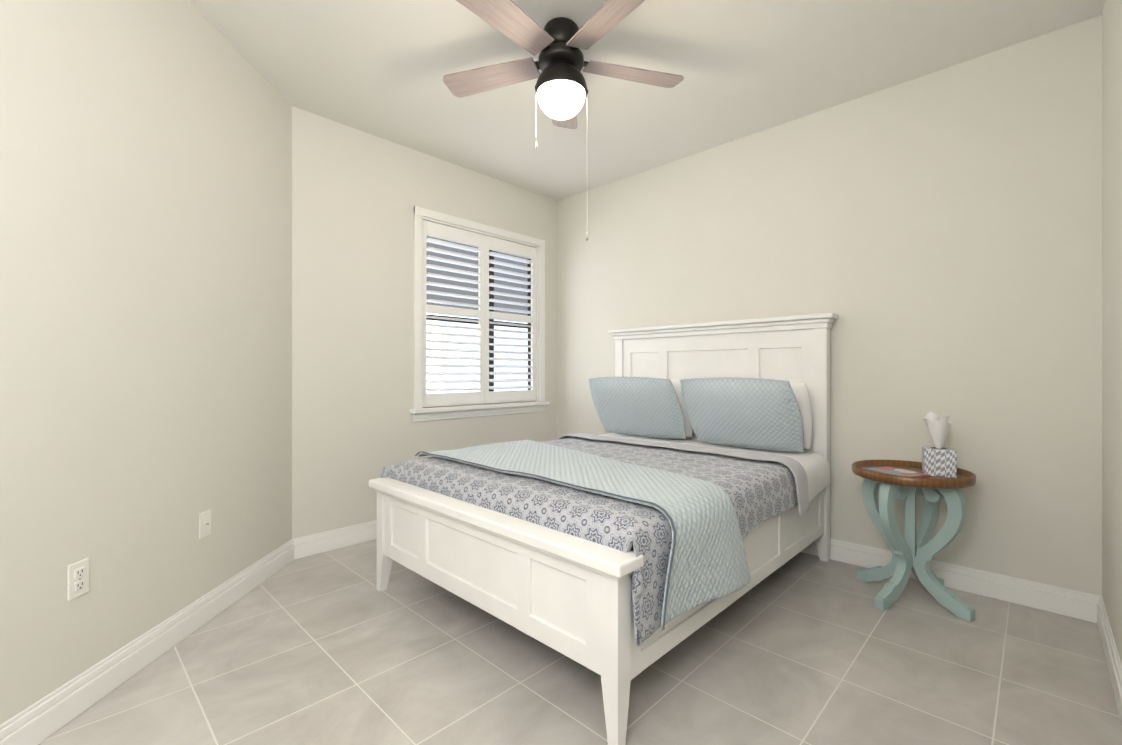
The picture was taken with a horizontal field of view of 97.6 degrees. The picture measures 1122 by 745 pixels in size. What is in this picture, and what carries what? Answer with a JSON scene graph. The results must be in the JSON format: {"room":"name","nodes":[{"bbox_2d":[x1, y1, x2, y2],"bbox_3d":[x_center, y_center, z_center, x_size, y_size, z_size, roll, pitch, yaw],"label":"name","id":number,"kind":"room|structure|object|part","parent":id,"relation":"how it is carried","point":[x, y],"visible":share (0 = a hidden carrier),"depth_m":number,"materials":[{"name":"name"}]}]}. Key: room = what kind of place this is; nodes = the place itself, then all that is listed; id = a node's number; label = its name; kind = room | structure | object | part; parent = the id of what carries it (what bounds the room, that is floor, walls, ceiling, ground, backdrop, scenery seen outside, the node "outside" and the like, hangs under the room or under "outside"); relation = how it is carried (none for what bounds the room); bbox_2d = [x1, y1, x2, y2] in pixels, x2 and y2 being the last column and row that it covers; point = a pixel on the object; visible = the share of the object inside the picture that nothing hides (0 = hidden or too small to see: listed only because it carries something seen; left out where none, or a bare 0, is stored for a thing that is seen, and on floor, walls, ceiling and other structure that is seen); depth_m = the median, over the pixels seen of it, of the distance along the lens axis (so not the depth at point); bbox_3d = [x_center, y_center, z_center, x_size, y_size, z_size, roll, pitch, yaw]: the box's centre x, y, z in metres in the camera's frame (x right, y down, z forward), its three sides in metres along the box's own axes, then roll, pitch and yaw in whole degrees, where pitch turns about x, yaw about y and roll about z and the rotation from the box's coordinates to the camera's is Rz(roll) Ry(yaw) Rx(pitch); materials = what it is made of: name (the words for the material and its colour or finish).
{"room":"bedroom","nodes":[
{"label":"bedroom","id":0,"kind":"room"},
{"bbox_2d":[0,0,291,724],"bbox_3d":[-1.661,-0.240,1.398,0.120,2.740,3.434,0,0,-1],"label":"wall","id":1,"kind":"structure","parent":0,"point":[145,283],"depth_m":1.84,"materials":[{"name":"paint"}]},
{"bbox_2d":[67,558,88,600],"bbox_3d":[-1.601,0.685,1.628,0.053,0.116,0.053,0,0,44],"label":"duplex electrical outlet","id":2,"kind":"object","parent":1,"relation":"attached to","point":[77,578],"visible":1,"depth_m":1.62,"materials":[{"name":"plastic"}]},
{"bbox_2d":[199,509,210,538],"bbox_3d":[-1.610,0.685,2.221,0.053,0.116,0.053,0,0,44],"label":"outlet","id":3,"kind":"object","parent":1,"relation":"attached to","point":[204,523],"visible":1,"depth_m":2.21,"materials":[{"name":"plastic"}]},
{"bbox_2d":[292,106,556,538],"bbox_3d":[-0.865,-0.240,3.834,0.120,2.740,2.504,0,0,44],"label":"wall","id":4,"kind":"structure","parent":0,"point":[358,195],"depth_m":3.29,"materials":[{"name":"paint"}]},
{"bbox_2d":[410,206,549,421],"bbox_3d":[-0.632,-0.423,4.029,0.167,1.555,1.360,0,0,44],"label":"window","id":5,"kind":"structure","parent":4,"relation":"in","point":[419,412],"depth_m":3.93,"materials":[{"name":"white wood"}]},
{"bbox_2d":[422,220,535,406],"bbox_3d":[-0.635,-0.434,4.032,0.067,1.384,1.154,0,0,44],"label":"window shutters","id":6,"kind":"object","parent":5,"relation":"attached to","point":[484,244],"visible":1,"depth_m":3.99,"materials":[{"name":"white wood"}]},
{"bbox_2d":[0,520,1121,744],"bbox_3d":[-0.366,1.068,1.793,3.440,0.125,4.500,0,0,44],"label":"baseboard","id":7,"kind":"structure","parent":4,"relation":"attached to","point":[50,714],"depth_m":2.24,"materials":[{"name":"white wood"}]},
{"bbox_2d":[38,539,1121,744],"bbox_3d":[-0.366,1.160,1.793,3.680,0.060,4.740,0,0,44],"label":"floor","id":8,"kind":"structure","parent":0,"point":[334,647],"depth_m":1.82,"materials":[{"name":"tile"}]},
{"bbox_2d":[369,313,838,744],"bbox_3d":[0.330,0.391,2.748,1.719,1.478,2.135,0,0,44],"label":"bed","id":9,"kind":"object","parent":8,"relation":"on","point":[688,496],"visible":1,"depth_m":2.20,"materials":[{"name":"white paint"}]},
{"bbox_3d":[-0.374,0.844,2.032,1.635,0.572,0.127,0,0,44],"label":"footboard","id":10,"kind":"part","parent":9,"relation":"part of","materials":[{"name":"white paint"}]},
{"bbox_2d":[381,437,797,646],"bbox_3d":[0.142,0.639,2.569,1.693,0.366,1.481,0,0,44],"label":"comforter","id":11,"kind":"object","parent":9,"relation":"on","point":[681,548],"depth_m":1.94,"materials":[{"name":"fabric"}]},
{"bbox_2d":[671,380,692,436],"bbox_3d":[0.662,0.255,3.631,0.700,0.433,0.181,0,0,44],"label":"pillow","id":12,"kind":"object","parent":9,"relation":"on","point":[686,430],"depth_m":3.39,"materials":[{"name":"white fabric"}]},
{"bbox_3d":[1.022,0.391,3.471,1.665,1.478,0.133,0,0,44],"label":"headboard","id":13,"kind":"part","parent":9,"relation":"part of","materials":[{"name":"white paint"}]},
{"bbox_2d":[789,381,811,448],"bbox_3d":[1.214,0.255,3.095,0.700,0.433,0.181,0,0,44],"label":"pillow","id":14,"kind":"object","parent":9,"relation":"on","point":[800,390],"depth_m":2.85,"materials":[{"name":"white fabric"}]},
{"bbox_2d":[852,411,975,621],"bbox_3d":[1.752,0.666,2.461,0.506,0.935,0.506,0,0,44],"label":"side table","id":15,"kind":"object","parent":8,"relation":"on","point":[935,476],"visible":1,"depth_m":2.39,"materials":[{"name":"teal wood"}]},
{"bbox_2d":[862,466,929,477],"bbox_3d":[1.688,0.503,2.481,0.285,0.010,0.270,0,0,44],"label":"magazine","id":16,"kind":"object","parent":15,"relation":"on","point":[924,473],"depth_m":2.47,"materials":[{"name":"multicoloured paper"}]},
{"bbox_2d":[852,460,975,488],"bbox_3d":[1.752,0.505,2.461,0.504,0.050,0.504,0,0,44],"label":"table top","id":17,"kind":"object","parent":15,"relation":"on","point":[891,473],"depth_m":2.38,"materials":[{"name":"brown wood"}]},
{"bbox_2d":[189,0,1104,200],"bbox_3d":[-0.366,-1.640,1.792,3.680,0.060,4.740,0,0,44],"label":"ceiling","id":18,"kind":"structure","parent":0,"point":[382,68],"depth_m":2.55,"materials":[{"name":"paint"}]},
{"bbox_2d":[443,0,683,240],"bbox_3d":[-0.009,-1.117,2.268,1.191,0.987,1.173,0,0,44],"label":"fan","id":19,"kind":"object","parent":18,"relation":"hanging from","point":[561,91],"visible":1,"depth_m":2.22,"materials":[{"name":"brown wood"}]},
{"bbox_3d":[0.001,-1.252,2.300,0.228,0.112,0.228,0,0,44],"label":"globe","id":20,"kind":"part","parent":19,"relation":"part of","materials":[{"name":"white glass"}]},
{"bbox_2d":[557,15,1101,595],"bbox_3d":[1.242,-0.240,3.450,3.680,2.740,0.120,0,0,44],"label":"wall","id":21,"kind":"structure","parent":0,"point":[933,241],"depth_m":2.66,"materials":[{"name":"paint"}]},
{"bbox_2d":[1102,0,1121,663],"bbox_3d":[0.911,-0.240,0.553,0.120,2.740,4.740,0,0,44],"label":"wall","id":22,"kind":"structure","parent":0,"point":[1112,304],"depth_m":1.90,"materials":[{"name":"paint"}]},
{"label":"outside","id":23,"kind":"structure","parent":0,"visible":0},
{"bbox_2d":[427,236,527,393],"bbox_3d":[-1.347,-0.620,4.486,0.320,5.500,7.000,0,0,44],"label":"window pane","id":24,"kind":"structure","parent":23,"point":[461,338],"depth_m":5.05,"materials":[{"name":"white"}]}
]}

